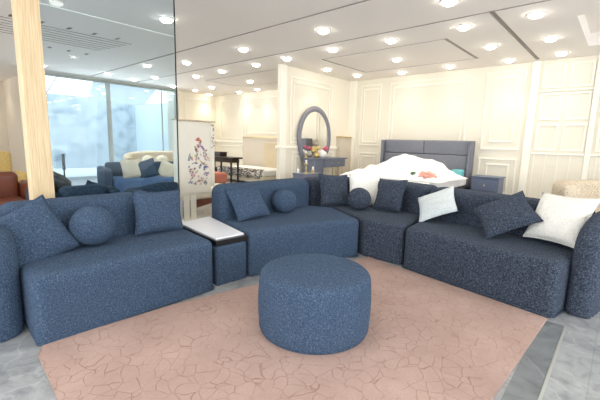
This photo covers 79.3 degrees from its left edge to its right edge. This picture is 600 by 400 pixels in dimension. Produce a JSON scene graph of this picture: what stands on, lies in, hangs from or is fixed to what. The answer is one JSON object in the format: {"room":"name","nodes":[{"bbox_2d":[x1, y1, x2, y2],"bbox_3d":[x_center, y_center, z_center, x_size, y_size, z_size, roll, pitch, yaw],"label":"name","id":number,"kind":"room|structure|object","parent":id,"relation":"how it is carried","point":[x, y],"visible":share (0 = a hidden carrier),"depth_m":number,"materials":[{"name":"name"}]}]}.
{"room":"store","nodes":[
{"label":"store","id":0,"kind":"room"},
{"bbox_2d":[0,81,9,151],"bbox_3d":[-11.724,-2.097,9.926,0.200,3.000,5.820,9,12,41],"label":"wall","id":1,"kind":"structure","parent":0,"point":[4,144],"depth_m":11.92,"materials":[{"name":"beige paint"}]},
{"bbox_2d":[2,75,26,172],"bbox_3d":[-8.576,-2.200,11.076,3.350,3.000,0.100,9,12,41],"label":"wall partition","id":2,"kind":"structure","parent":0,"point":[10,86],"depth_m":11.22,"materials":[{"name":"beige paint"}]},
{"bbox_2d":[47,93,152,168],"bbox_3d":[-9.923,-2.721,14.364,0.300,2.920,9.500,9,12,41],"label":"window","id":3,"kind":"structure","parent":0,"point":[78,127],"depth_m":15.21,"materials":[{"name":"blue glass"}]},
{"bbox_2d":[135,103,168,150],"bbox_3d":[-5.837,-2.672,15.351,4.500,2.720,0.200,9,12,41],"label":"wall","id":4,"kind":"structure","parent":0,"point":[148,119],"depth_m":15.70,"materials":[{"name":"white paint"}]},
{"bbox_2d":[168,90,180,150],"bbox_3d":[-4.623,-2.472,13.413,0.700,3.000,0.120,9,12,41],"label":"wall","id":5,"kind":"structure","parent":0,"point":[171,112],"depth_m":13.32,"materials":[{"name":"beige paint"}]},
{"bbox_2d":[45,73,178,179],"bbox_3d":[-5.865,-2.213,11.597,0.100,3.000,4.310,9,12,41],"label":"window","id":6,"kind":"structure","parent":5,"relation":"in","point":[107,83],"depth_m":11.42,"materials":[{"name":"metal"}]},
{"bbox_2d":[88,82,154,105],"bbox_3d":[-6.111,-3.694,12.423,1.680,0.610,2.280,9,12,41],"label":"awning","id":7,"kind":"object","parent":6,"relation":"attached to","point":[121,94],"visible":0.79,"depth_m":12.41,"materials":[{"name":"white"}]},
{"bbox_2d":[167,92,215,150],"bbox_3d":[-4.222,-2.592,14.226,0.800,3.000,1.620,9,12,41],"label":"wall","id":8,"kind":"structure","parent":0,"point":[195,109],"depth_m":13.85,"materials":[{"name":"beige paint"}]},
{"bbox_2d":[185,98,210,123],"bbox_3d":[-3.895,-3.109,13.873,0.022,1.450,1.100,9,12,41],"label":"trim","id":9,"kind":"structure","parent":8,"relation":"attached to","point":[185,98],"depth_m":13.62,"materials":[{"name":"beige paint"}]},
{"bbox_2d":[0,0,599,95],"bbox_3d":[-2.194,-2.789,5.669,19.800,0.200,12.400,9,12,41],"label":"ceiling","id":10,"kind":"structure","parent":0,"point":[209,34],"depth_m":6.00,"materials":[{"name":"paint"}]},
{"bbox_2d":[39,3,173,36],"bbox_3d":[-3.910,-2.484,4.146,0.040,0.008,5.400,9,12,41],"label":"trim","id":11,"kind":"structure","parent":10,"relation":"attached to","point":[39,3],"depth_m":5.26,"materials":[{"name":"beige paint"}]},
{"bbox_2d":[159,16,173,22],"bbox_3d":[-1.923,-2.583,5.222,0.210,0.052,0.210,9,12,41],"label":"ceiling light","id":12,"kind":"object","parent":10,"relation":"attached to","point":[163,19],"visible":0.99,"depth_m":5.17,"materials":[{"name":"white paint"}]},
{"bbox_2d":[161,18,172,22],"bbox_3d":[-1.924,-2.581,5.223,0.164,0.048,0.164,9,12,41],"label":"diffuser","id":13,"kind":"object","parent":12,"relation":"attached to","point":[165,20],"depth_m":5.18,"materials":[{"name":"white plastic"}]},
{"bbox_2d":[238,47,248,51],"bbox_3d":[-1.062,-2.815,6.811,0.210,0.052,0.210,9,12,41],"label":"ceiling light","id":14,"kind":"object","parent":10,"relation":"attached to","point":[242,49],"visible":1,"depth_m":6.75,"materials":[{"name":"white"}]},
{"bbox_2d":[317,28,329,33],"bbox_3d":[0.359,-2.577,5.557,0.210,0.052,0.210,9,12,41],"label":"ceiling light","id":15,"kind":"object","parent":10,"relation":"attached to","point":[320,30],"visible":1,"depth_m":5.50,"materials":[{"name":"white"}]},
{"bbox_2d":[318,30,328,33],"bbox_3d":[0.359,-2.575,5.558,0.164,0.048,0.164,9,12,41],"label":"diffuser","id":16,"kind":"object","parent":15,"relation":"attached to","point":[319,31],"depth_m":5.52,"materials":[{"name":"white plastic"}]},
{"bbox_2d":[327,48,337,51],"bbox_3d":[0.603,-2.749,6.669,0.210,0.052,0.210,9,12,41],"label":"ceiling light","id":17,"kind":"object","parent":10,"relation":"attached to","point":[328,49],"visible":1,"depth_m":6.61,"materials":[{"name":"white"}]},
{"bbox_2d":[385,38,397,43],"bbox_3d":[1.504,-2.615,5.980,0.210,0.052,0.210,9,12,41],"label":"ceiling light","id":18,"kind":"object","parent":10,"relation":"attached to","point":[389,40],"visible":1,"depth_m":5.92,"materials":[{"name":"white"}]},
{"bbox_2d":[386,39,395,43],"bbox_3d":[1.504,-2.613,5.980,0.164,0.048,0.164,9,12,41],"label":"diffuser","id":19,"kind":"object","parent":18,"relation":"attached to","point":[390,41],"depth_m":5.93,"materials":[{"name":"white"}]},
{"bbox_2d":[392,58,401,61],"bbox_3d":[1.955,-2.816,7.307,0.210,0.052,0.210,9,12,41],"label":"ceiling light","id":20,"kind":"object","parent":10,"relation":"attached to","point":[393,59],"visible":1,"depth_m":7.25,"materials":[{"name":"white"}]},
{"bbox_2d":[440,0,458,6],"bbox_3d":[1.773,-2.341,4.310,0.210,0.052,0.210,9,12,41],"label":"ceiling light","id":21,"kind":"object","parent":10,"relation":"attached to","point":[446,3],"visible":1,"depth_m":4.28,"materials":[{"name":"white"}]},
{"bbox_2d":[456,24,471,30],"bbox_3d":[2.354,-2.469,5.204,0.210,0.052,0.210,9,12,41],"label":"ceiling light","id":22,"kind":"object","parent":10,"relation":"attached to","point":[462,27],"visible":1,"depth_m":5.16,"materials":[{"name":"white"}]},
{"bbox_2d":[458,25,469,30],"bbox_3d":[2.354,-2.467,5.204,0.164,0.048,0.164,9,12,41],"label":"diffuser","id":23,"kind":"object","parent":22,"relation":"attached to","point":[460,27],"depth_m":5.16,"materials":[{"name":"white plastic"}]},
{"bbox_2d":[484,44,497,49],"bbox_3d":[3.256,-2.603,6.186,0.210,0.052,0.210,9,12,41],"label":"ceiling light","id":24,"kind":"object","parent":10,"relation":"attached to","point":[492,46],"visible":1,"depth_m":6.13,"materials":[{"name":"white"}]},
{"bbox_2d":[485,46,495,49],"bbox_3d":[3.256,-2.601,6.186,0.164,0.048,0.164,9,12,41],"label":"diffuser","id":25,"kind":"object","parent":24,"relation":"attached to","point":[487,47],"depth_m":6.16,"materials":[{"name":"white"}]},
{"bbox_2d":[503,59,515,62],"bbox_3d":[4.118,-2.731,7.124,0.210,0.052,0.210,9,12,41],"label":"ceiling light","id":26,"kind":"object","parent":10,"relation":"attached to","point":[505,60],"visible":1,"depth_m":7.07,"materials":[{"name":"white"}]},
{"bbox_2d":[527,11,545,18],"bbox_3d":[3.029,-2.362,4.649,0.210,0.052,0.210,9,12,41],"label":"ceiling light","id":27,"kind":"object","parent":10,"relation":"attached to","point":[537,14],"visible":1,"depth_m":4.60,"materials":[{"name":"white"}]},
{"bbox_2d":[529,13,543,18],"bbox_3d":[3.029,-2.360,4.649,0.164,0.048,0.164,9,12,41],"label":"diffuser","id":28,"kind":"object","parent":27,"relation":"attached to","point":[531,15],"depth_m":4.61,"materials":[{"name":"white plastic"}]},
{"bbox_2d":[543,36,558,41],"bbox_3d":[3.909,-2.500,5.651,0.210,0.052,0.210,9,12,41],"label":"ceiling light","id":29,"kind":"object","parent":10,"relation":"attached to","point":[550,38],"visible":1,"depth_m":5.60,"materials":[{"name":"white"}]},
{"bbox_2d":[544,37,556,41],"bbox_3d":[3.909,-2.498,5.651,0.164,0.048,0.164,9,12,41],"label":"diffuser","id":30,"kind":"object","parent":29,"relation":"attached to","point":[548,39],"depth_m":5.61,"materials":[{"name":"white plastic"}]},
{"bbox_2d":[555,52,568,55],"bbox_3d":[4.710,-2.619,6.522,0.210,0.052,0.210,9,12,41],"label":"ceiling light","id":31,"kind":"object","parent":10,"relation":"attached to","point":[557,53],"visible":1,"depth_m":6.47,"materials":[{"name":"white"}]},
{"bbox_2d":[0,167,599,399],"bbox_3d":[-2.870,0.231,6.694,21.400,0.120,12.400,9,12,41],"label":"floor","id":32,"kind":"structure","parent":0,"point":[575,374],"depth_m":2.20,"materials":[{"name":"grey stone"}]},
{"bbox_2d":[0,151,26,181],"bbox_3d":[-5.921,-0.346,6.325,0.950,0.980,1.900,9,12,41],"label":"sofa","id":33,"kind":"object","parent":32,"relation":"on","point":[5,156],"visible":0.2,"depth_m":6.94,"materials":[{"name":"yellow fabric"}]},
{"bbox_2d":[0,151,12,171],"bbox_3d":[-5.842,-0.475,6.950,0.215,0.920,0.518,9,12,41],"label":"cushion","id":34,"kind":"object","parent":33,"relation":"on","point":[5,156],"depth_m":6.95,"materials":[{"name":"yellow fabric"}]},
{"bbox_2d":[0,171,27,205],"bbox_3d":[-4.486,0.066,4.677,0.950,0.760,1.850,9,12,41],"label":"sofa","id":35,"kind":"object","parent":32,"relation":"on","point":[11,190],"visible":0.22,"depth_m":5.27,"materials":[{"name":"brown leather"}]},
{"bbox_2d":[0,171,18,196],"bbox_3d":[-4.504,-0.048,5.196,0.215,0.700,0.757,9,12,41],"label":"cushion","id":36,"kind":"object","parent":35,"relation":"on","point":[9,184],"depth_m":5.29,"materials":[{"name":"brown leather"}]},
{"bbox_2d":[0,196,25,205],"bbox_3d":[-4.153,0.179,4.910,0.730,0.360,0.757,9,12,41],"label":"seat cushion","id":37,"kind":"object","parent":35,"relation":"on","point":[3,199],"depth_m":5.03,"materials":[{"name":"brown leather"}]},
{"bbox_2d":[53,171,71,192],"bbox_3d":[-4.051,-0.183,6.124,0.661,0.817,0.616,-4,11,-33],"label":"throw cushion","id":38,"kind":"object","parent":32,"relation":"on","point":[60,180],"visible":0.12,"depth_m":5.87,"materials":[{"name":"grey fabric"}]},
{"bbox_2d":[61,154,65,175],"bbox_3d":[-4.812,-0.471,7.406,0.260,0.940,0.260,9,12,41],"label":"floor lamp","id":39,"kind":"object","parent":32,"relation":"on","point":[62,155],"visible":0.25,"depth_m":7.34,"materials":[{"name":"black metal"}]},
{"bbox_2d":[26,182,120,199],"bbox_3d":[-2.760,0.156,4.443,0.900,0.745,0.800,9,12,41],"label":"sofa","id":40,"kind":"object","parent":32,"relation":"on","point":[77,190],"visible":0.12,"depth_m":4.12,"materials":[{"name":"fabric"}]},
{"bbox_2d":[58,184,106,196],"bbox_3d":[-2.504,0.169,4.213,0.215,0.685,0.472,9,12,41],"label":"cushion","id":41,"kind":"object","parent":40,"relation":"on","point":[77,190],"depth_m":4.08,"materials":[{"name":"fabric"}]},
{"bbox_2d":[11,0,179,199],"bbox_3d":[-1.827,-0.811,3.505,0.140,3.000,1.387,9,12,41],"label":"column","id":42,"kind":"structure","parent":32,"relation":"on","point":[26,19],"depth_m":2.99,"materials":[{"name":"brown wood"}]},
{"bbox_2d":[0,191,214,345],"bbox_3d":[-1.632,0.411,2.875,1.020,0.799,1.713,9,12,41],"label":"module","id":43,"kind":"object","parent":32,"relation":"on","point":[82,288],"visible":0.87,"depth_m":2.57,"materials":[{"name":"blue fabric"}]},
{"bbox_2d":[0,194,80,268],"bbox_3d":[-1.895,0.249,2.561,0.249,0.540,0.574,8,11,37],"label":"throw cushion","id":44,"kind":"object","parent":43,"relation":"on","point":[37,232],"visible":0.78,"depth_m":2.54,"materials":[{"name":"blue fabric"}]},
{"bbox_2d":[68,206,114,244],"bbox_3d":[-1.627,0.200,2.841,0.320,0.314,0.320,9,12,41],"label":"cushion","id":45,"kind":"object","parent":43,"relation":"on","point":[89,225],"visible":0.99,"depth_m":2.73,"materials":[{"name":"blue fabric"}]},
{"bbox_2d":[131,190,183,235],"bbox_3d":[-1.283,0.103,3.288,0.458,0.403,0.192,-6,12,-38],"label":"throw cushion","id":46,"kind":"object","parent":43,"relation":"on","point":[154,211],"visible":1,"depth_m":3.21,"materials":[{"name":"blue fabric"}]},
{"bbox_2d":[97,161,173,191],"bbox_3d":[-3.602,-0.515,8.542,1.950,0.730,1.000,-6,12,-38],"label":"sofa","id":47,"kind":"object","parent":32,"relation":"on","point":[111,174],"visible":0.33,"depth_m":8.00,"materials":[{"name":"blue fabric"}]},
{"bbox_2d":[119,158,140,177],"bbox_3d":[-3.725,-0.692,8.018,0.478,0.459,0.182,-3,10,-26],"label":"throw cushion","id":48,"kind":"object","parent":47,"relation":"on","point":[130,168],"visible":0.98,"depth_m":7.96,"materials":[{"name":"beige fabric"}]},
{"bbox_2d":[105,161,173,175],"bbox_3d":[-3.844,-0.599,8.841,1.622,0.670,0.215,-6,12,-38],"label":"cushion","id":49,"kind":"object","parent":47,"relation":"on","point":[116,168],"depth_m":8.38,"materials":[{"name":"fabric"}]},
{"bbox_2d":[113,176,173,191],"bbox_3d":[-3.537,-0.376,8.476,1.622,0.360,0.780,-6,12,-38],"label":"seat cushion","id":50,"kind":"object","parent":47,"relation":"on","point":[119,182],"depth_m":7.96,"materials":[{"name":"blue fabric"}]},
{"bbox_2d":[138,158,159,177],"bbox_3d":[-3.450,-0.700,8.176,0.520,0.518,0.187,-5,11,-35],"label":"throw cushion","id":51,"kind":"object","parent":47,"relation":"on","point":[147,168],"visible":0.93,"depth_m":8.13,"materials":[{"name":"fabric"}]},
{"bbox_2d":[158,159,173,176],"bbox_3d":[-3.100,-0.690,8.484,0.549,0.554,0.187,-3,10,-28],"label":"throw cushion","id":52,"kind":"object","parent":47,"relation":"on","point":[166,169],"visible":0.7,"depth_m":8.41,"materials":[{"name":"beige fabric"}]},
{"bbox_2d":[123,151,172,161],"bbox_3d":[-4.315,-1.103,11.564,2.389,0.898,0.922,-3,10,-28],"label":"sofa","id":53,"kind":"object","parent":32,"relation":"on","point":[138,154],"visible":0.1,"depth_m":11.47,"materials":[{"name":"beige fabric"}]},
{"bbox_2d":[141,155,154,160],"bbox_3d":[-4.449,-1.128,10.620,0.380,0.372,0.380,9,12,41],"label":"cushion","id":54,"kind":"object","parent":53,"relation":"on","point":[146,157],"visible":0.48,"depth_m":10.49,"materials":[{"name":"beige fabric"}]},
{"bbox_2d":[155,155,168,160],"bbox_3d":[-4.121,-1.154,10.834,0.380,0.372,0.380,9,12,41],"label":"cushion","id":55,"kind":"object","parent":53,"relation":"on","point":[159,158],"visible":0.38,"depth_m":10.71,"materials":[{"name":"beige fabric"}]},
{"bbox_2d":[124,182,177,191],"bbox_3d":[-1.924,0.124,4.735,0.644,0.758,0.676,6,10,26],"label":"armchair","id":56,"kind":"object","parent":32,"relation":"on","point":[160,186],"visible":0.17,"depth_m":4.44,"materials":[{"name":"fabric"}]},
{"bbox_2d":[171,119,214,221],"bbox_3d":[-1.635,-0.441,5.681,0.300,1.590,0.710,9,12,41],"label":"screen","id":57,"kind":"object","parent":32,"relation":"on","point":[195,138],"visible":0.98,"depth_m":5.63,"materials":[{"name":"beige fabric"}]},
{"bbox_2d":[180,183,219,216],"bbox_3d":[-1.786,-0.025,6.694,0.750,0.440,1.200,9,12,41],"label":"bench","id":58,"kind":"object","parent":32,"relation":"on","point":[203,199],"visible":0.06,"depth_m":6.26,"materials":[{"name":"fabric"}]},
{"bbox_2d":[182,216,246,285],"bbox_3d":[-0.894,0.480,3.717,0.450,0.432,0.964,-7,12,-41],"label":"side table","id":59,"kind":"object","parent":32,"relation":"on","point":[228,243],"visible":0.55,"depth_m":3.36,"materials":[{"name":"blue fabric"}]},
{"bbox_2d":[215,171,226,183],"bbox_3d":[-2.450,-0.572,10.066,0.800,0.420,0.500,9,12,41],"label":"stool","id":60,"kind":"object","parent":32,"relation":"on","point":[220,177],"visible":0.3,"depth_m":9.83,"materials":[{"name":"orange fabric"}]},
{"bbox_2d":[214,156,242,182],"bbox_3d":[-2.325,-0.969,11.390,1.150,0.790,0.400,9,12,41],"label":"console table","id":61,"kind":"object","parent":32,"relation":"on","point":[228,159],"visible":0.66,"depth_m":11.12,"materials":[{"name":"brown wood"}]},
{"bbox_2d":[214,151,226,155],"bbox_3d":[-2.566,-1.471,11.540,0.450,0.138,0.280,9,12,41],"label":"wooden box","id":62,"kind":"object","parent":61,"relation":"on","point":[216,153],"visible":0.76,"depth_m":11.41,"materials":[{"name":"brown wood"}]},
{"bbox_2d":[227,142,276,180],"bbox_3d":[-1.492,-1.290,11.854,2.300,1.200,1.360,9,12,41],"label":"bed","id":63,"kind":"object","parent":32,"relation":"on","point":[268,172],"visible":0.34,"depth_m":11.99,"materials":[{"name":"beige fabric"}]},
{"bbox_2d":[217,165,261,178],"bbox_3d":[-1.920,-0.881,11.430,2.122,0.285,0.200,9,12,41],"label":"throw","id":64,"kind":"object","parent":63,"relation":"on","point":[246,172],"visible":0.84,"depth_m":11.18,"materials":[{"name":"fabric"}]},
{"bbox_2d":[211,178,358,275],"bbox_3d":[-0.133,0.227,4.256,1.375,0.803,1.723,9,12,41],"label":"module","id":65,"kind":"object","parent":32,"relation":"on","point":[305,229],"visible":0.77,"depth_m":4.00,"materials":[{"name":"blue fabric"}]},
{"bbox_2d":[225,184,270,221],"bbox_3d":[-0.573,0.025,4.018,0.450,0.354,0.268,-6,12,-41],"label":"throw cushion","id":66,"kind":"object","parent":65,"relation":"on","point":[247,202],"visible":1,"depth_m":3.94,"materials":[{"name":"blue fabric"}]},
{"bbox_2d":[272,189,296,212],"bbox_3d":[-0.192,0.012,4.417,0.300,0.295,0.300,9,12,41],"label":"cushion","id":67,"kind":"object","parent":65,"relation":"on","point":[283,200],"visible":1,"depth_m":4.31,"materials":[{"name":"blue fabric"}]},
{"bbox_2d":[38,256,546,399],"bbox_3d":[0.203,0.901,2.569,2.245,0.013,3.220,9,12,41],"label":"rug","id":68,"kind":"object","parent":32,"relation":"on","point":[426,338],"visible":0.86,"depth_m":2.22,"materials":[{"name":"pink carpet"}]},
{"bbox_2d":[258,254,370,354],"bbox_3d":[0.101,0.676,2.547,0.786,0.433,0.786,4,9,13],"label":"ottoman","id":69,"kind":"object","parent":68,"relation":"on","point":[310,304],"visible":1,"depth_m":2.24,"materials":[{"name":"blue fabric"}]},
{"bbox_2d":[292,172,320,178],"bbox_3d":[0.176,-0.303,8.067,0.460,0.595,0.560,9,12,41],"label":"base cabinet","id":70,"kind":"object","parent":32,"relation":"on","point":[301,175],"visible":0.23,"depth_m":7.87,"materials":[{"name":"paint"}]},
{"bbox_2d":[304,160,307,173],"bbox_3d":[0.132,-0.720,7.846,0.100,0.295,0.100,9,12,41],"label":"candlestick","id":71,"kind":"object","parent":70,"relation":"on","point":[305,163],"visible":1,"depth_m":7.83,"materials":[{"name":"gold metal"}]},
{"bbox_2d":[302,157,346,174],"bbox_3d":[0.649,-0.607,9.190,0.423,0.925,1.350,9,12,41],"label":"vanity","id":72,"kind":"object","parent":32,"relation":"on","point":[318,164],"visible":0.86,"depth_m":8.80,"materials":[{"name":"blue paint"}]},
{"bbox_2d":[311,146,320,157],"bbox_3d":[0.414,-1.149,8.697,0.213,0.288,0.251,9,12,41],"label":"flower vase","id":73,"kind":"object","parent":72,"relation":"on","point":[314,149],"visible":0.98,"depth_m":8.65,"materials":[{"name":"gold metal"}]},
{"bbox_2d":[318,150,325,157],"bbox_3d":[0.519,-1.131,8.877,0.260,0.200,0.260,9,12,41],"label":"vase","id":74,"kind":"object","parent":72,"relation":"on","point":[322,153],"visible":0.7,"depth_m":8.78,"materials":[{"name":"white ceramic"}]},
{"bbox_2d":[303,177,436,264],"bbox_3d":[0.843,0.142,4.942,1.836,0.802,1.288,9,12,41],"label":"module","id":75,"kind":"object","parent":32,"relation":"on","point":[381,232],"visible":0.45,"depth_m":4.25,"materials":[{"name":"blue fabric"}]},
{"bbox_2d":[318,173,349,205],"bbox_3d":[0.472,-0.141,4.974,0.460,0.436,0.218,-1,10,-17],"label":"throw cushion","id":76,"kind":"object","parent":75,"relation":"on","point":[334,188],"visible":0.95,"depth_m":4.91,"materials":[{"name":"blue fabric"}]},
{"bbox_2d":[347,188,370,209],"bbox_3d":[0.774,-0.016,4.746,0.300,0.295,0.300,9,12,41],"label":"cushion","id":77,"kind":"object","parent":75,"relation":"on","point":[358,198],"visible":1,"depth_m":4.64,"materials":[{"name":"blue fabric"}]},
{"bbox_2d":[349,174,379,205],"bbox_3d":[0.893,-0.136,5.042,0.449,0.438,0.182,2,9,0],"label":"throw cushion","id":78,"kind":"object","parent":75,"relation":"on","point":[370,183],"visible":0.59,"depth_m":5.00,"materials":[{"name":"white fabric"}]},
{"bbox_2d":[372,178,407,211],"bbox_3d":[1.161,-0.067,4.687,0.207,0.424,0.448,-6,12,-40],"label":"throw cushion","id":79,"kind":"object","parent":75,"relation":"on","point":[390,193],"visible":1,"depth_m":4.61,"materials":[{"name":"blue fabric"}]},
{"bbox_2d":[341,139,475,189],"bbox_3d":[2.265,-0.605,7.871,2.210,1.420,2.360,9,12,41],"label":"bed","id":80,"kind":"object","parent":32,"relation":"on","point":[453,154],"visible":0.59,"depth_m":8.18,"materials":[{"name":"grey fabric"}]},
{"bbox_2d":[343,154,467,183],"bbox_3d":[2.186,-0.726,7.546,2.070,0.467,1.600,9,12,41],"label":"duvet","id":81,"kind":"object","parent":80,"relation":"on","point":[400,167],"visible":0.95,"depth_m":7.03,"materials":[{"name":"white fabric"}]},
{"bbox_2d":[418,171,436,178],"bbox_3d":[2.309,-0.436,6.585,0.366,0.183,0.236,9,12,41],"label":"folded cloth","id":82,"kind":"object","parent":81,"relation":"on","point":[428,174],"visible":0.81,"depth_m":6.51,"materials":[{"name":"pink fabric"}]},
{"bbox_2d":[452,169,463,175],"bbox_3d":[3.404,-0.580,7.820,0.220,0.155,0.200,9,12,41],"label":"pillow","id":83,"kind":"object","parent":80,"relation":"on","point":[456,171],"visible":0.64,"depth_m":7.73,"materials":[{"name":"teal fabric"}]},
{"bbox_2d":[471,175,505,193],"bbox_3d":[3.950,-0.161,7.680,0.560,0.690,0.503,9,12,41],"label":"nightstand","id":84,"kind":"object","parent":32,"relation":"on","point":[486,183],"visible":0.53,"depth_m":7.49,"materials":[{"name":"blue paint"}]},
{"bbox_2d":[401,187,599,318],"bbox_3d":[1.919,0.377,3.622,1.107,0.813,1.855,-5,11,-36],"label":"module","id":85,"kind":"object","parent":32,"relation":"on","point":[541,277],"visible":0.83,"depth_m":3.12,"materials":[{"name":"blue fabric"}]},
{"bbox_2d":[418,186,457,221],"bbox_3d":[1.561,0.046,4.138,0.507,0.425,0.319,7,11,31],"label":"throw cushion","id":86,"kind":"object","parent":85,"relation":"on","point":[442,202],"visible":1,"depth_m":4.08,"materials":[{"name":"grey fabric"}]},
{"bbox_2d":[472,190,542,238],"bbox_3d":[1.971,0.136,3.481,0.547,0.441,0.390,5,10,19],"label":"throw cushion","id":87,"kind":"object","parent":85,"relation":"on","point":[511,212],"visible":1,"depth_m":3.40,"materials":[{"name":"blue fabric"}]},
{"bbox_2d":[523,192,599,247],"bbox_3d":[2.301,0.168,3.213,0.274,0.431,0.497,-2,10,-23],"label":"throw cushion","id":88,"kind":"object","parent":85,"relation":"on","point":[563,217],"visible":0.85,"depth_m":3.13,"materials":[{"name":"white fabric"}]},
{"bbox_2d":[501,321,563,399],"bbox_3d":[-0.227,1.249,0.376,0.140,0.003,6.400,9,12,41],"label":"trim","id":89,"kind":"structure","parent":32,"relation":"on","point":[526,383],"depth_m":2.18,"materials":[{"name":"stone"}]},
{"bbox_2d":[538,326,566,399],"bbox_3d":[-0.167,1.259,0.323,0.015,0.003,6.400,9,12,41],"label":"trim","id":90,"kind":"structure","parent":32,"relation":"on","point":[565,327],"depth_m":2.18,"materials":[{"name":"stone"}]},
{"bbox_2d":[551,180,599,212],"bbox_3d":[3.721,0.284,4.112,1.545,0.930,0.968,5,10,21],"label":"armchair","id":91,"kind":"object","parent":32,"relation":"on","point":[567,188],"visible":0.19,"depth_m":4.36,"materials":[{"name":"beige fabric"}]},
{"bbox_2d":[276,64,349,178],"bbox_3d":[0.438,-1.687,9.335,0.080,3.000,2.800,9,12,41],"label":"wall","id":92,"kind":"structure","parent":0,"point":[305,97],"depth_m":8.92,"materials":[{"name":"beige paint"}]},
{"bbox_2d":[279,64,286,178],"bbox_3d":[-0.392,-1.548,8.336,0.030,3.000,0.190,9,12,41],"label":"trim","id":93,"kind":"structure","parent":92,"relation":"attached to","point":[283,87],"depth_m":8.27,"materials":[{"name":"beige paint"}]},
{"bbox_2d":[280,146,336,148],"bbox_3d":[0.267,-1.323,9.119,0.040,0.060,2.180,9,12,41],"label":"trim","id":94,"kind":"structure","parent":92,"relation":"attached to","point":[281,147],"depth_m":8.58,"materials":[{"name":"beige paint"}]},
{"bbox_2d":[289,76,332,177],"bbox_3d":[0.332,-1.629,9.148,0.022,2.640,1.730,9,12,41],"label":"trim","id":95,"kind":"structure","parent":92,"relation":"attached to","point":[293,137],"depth_m":8.72,"materials":[{"name":"beige paint"}]},
{"bbox_2d":[297,106,330,160],"bbox_3d":[0.373,-1.576,9.138,0.067,1.540,1.310,9,12,41],"label":"oval mirror","id":96,"kind":"object","parent":92,"relation":"attached to","point":[314,130],"visible":0.66,"depth_m":9.04,"materials":[{"name":"grey mirror"}]},
{"bbox_2d":[301,112,327,157],"bbox_3d":[0.371,-1.576,9.139,0.016,1.400,1.170,9,12,41],"label":"mirror glass","id":97,"kind":"object","parent":96,"relation":"attached to","point":[314,125],"depth_m":9.06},
{"bbox_2d":[335,136,351,174],"bbox_3d":[1.208,-1.025,10.152,0.160,1.475,0.540,9,12,41],"label":"trim","id":98,"kind":"structure","parent":92,"relation":"attached to","point":[343,144],"depth_m":10.03,"materials":[{"name":"beige paint"}]},
{"bbox_2d":[215,55,599,197],"bbox_3d":[2.563,-1.650,9.451,17.400,3.000,0.200,9,12,41],"label":"wall","id":99,"kind":"structure","parent":0,"point":[424,112],"depth_m":8.05,"materials":[{"name":"beige paint"}]},
{"bbox_2d":[215,141,242,142],"bbox_3d":[-2.696,-2.247,13.964,1.900,0.060,0.040,9,12,41],"label":"trim","id":100,"kind":"structure","parent":99,"relation":"attached to","point":[215,141],"depth_m":13.84,"materials":[{"name":"beige paint"}]},
{"bbox_2d":[220,96,277,164],"bbox_3d":[-1.847,-2.364,13.191,3.450,2.600,0.022,9,12,41],"label":"trim","id":101,"kind":"structure","parent":99,"relation":"attached to","point":[268,96],"depth_m":13.34,"materials":[{"name":"beige paint"}]},
{"bbox_2d":[243,137,276,166],"bbox_3d":[-0.487,-1.344,11.994,4.200,1.435,0.180,9,12,41],"label":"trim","id":102,"kind":"structure","parent":99,"relation":"attached to","point":[253,147],"depth_m":12.86,"materials":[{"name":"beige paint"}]},
{"bbox_2d":[347,81,357,171],"bbox_3d":[1.450,-1.807,10.247,0.240,3.000,0.080,9,12,41],"label":"trim","id":103,"kind":"structure","parent":99,"relation":"attached to","point":[353,92],"depth_m":10.12,"materials":[{"name":"beige paint"}]},
{"bbox_2d":[358,84,381,168],"bbox_3d":[1.887,-1.770,9.896,0.620,2.660,0.022,9,12,41],"label":"trim","id":104,"kind":"structure","parent":99,"relation":"attached to","point":[374,84],"depth_m":9.85,"materials":[{"name":"beige paint"}]},
{"bbox_2d":[387,75,470,140],"bbox_3d":[3.029,-1.579,8.889,1.950,2.660,0.022,9,12,41],"label":"trim","id":105,"kind":"structure","parent":99,"relation":"attached to","point":[469,76],"depth_m":8.46,"materials":[{"name":"beige paint"}]},
{"bbox_2d":[477,69,527,194],"bbox_3d":[4.291,-1.378,7.775,0.760,2.680,0.022,9,12,41],"label":"trim","id":106,"kind":"structure","parent":99,"relation":"attached to","point":[526,70],"depth_m":7.72,"materials":[{"name":"beige paint"}]},
{"bbox_2d":[517,61,541,194],"bbox_3d":[4.671,-1.270,7.419,0.140,3.000,0.060,9,12,41],"label":"trim","id":107,"kind":"structure","parent":99,"relation":"attached to","point":[535,77],"depth_m":7.36,"materials":[{"name":"beige paint"}]},
{"bbox_2d":[528,154,596,198],"bbox_3d":[6.330,-0.150,6.103,4.215,1.050,0.015,9,12,41],"label":"trim","id":108,"kind":"structure","parent":99,"relation":"attached to","point":[534,154],"depth_m":7.20,"materials":[{"name":"beige paint"}]},
{"bbox_2d":[530,153,599,156],"bbox_3d":[6.728,-0.622,5.668,5.380,0.035,0.030,9,12,41],"label":"trim","id":109,"kind":"structure","parent":99,"relation":"attached to","point":[530,153],"depth_m":7.06,"materials":[{"name":"beige paint"}]},
{"bbox_2d":[538,87,593,92],"bbox_3d":[6.759,-1.831,5.474,5.380,0.035,0.030,9,12,41],"label":"trim","id":110,"kind":"structure","parent":99,"relation":"attached to","point":[589,87],"depth_m":6.92,"materials":[{"name":"beige paint"}]},
{"bbox_2d":[534,60,599,151],"bbox_3d":[6.173,-1.603,6.041,3.720,1.670,0.022,9,12,41],"label":"trim","id":111,"kind":"structure","parent":99,"relation":"attached to","point":[588,61],"depth_m":6.95,"materials":[{"name":"beige paint"}]},
{"bbox_2d":[581,55,599,179],"bbox_3d":[5.419,-1.147,6.774,0.090,3.000,0.040,9,12,41],"label":"trim","id":112,"kind":"structure","parent":99,"relation":"attached to","point":[596,93],"depth_m":6.72,"materials":[{"name":"beige paint"}]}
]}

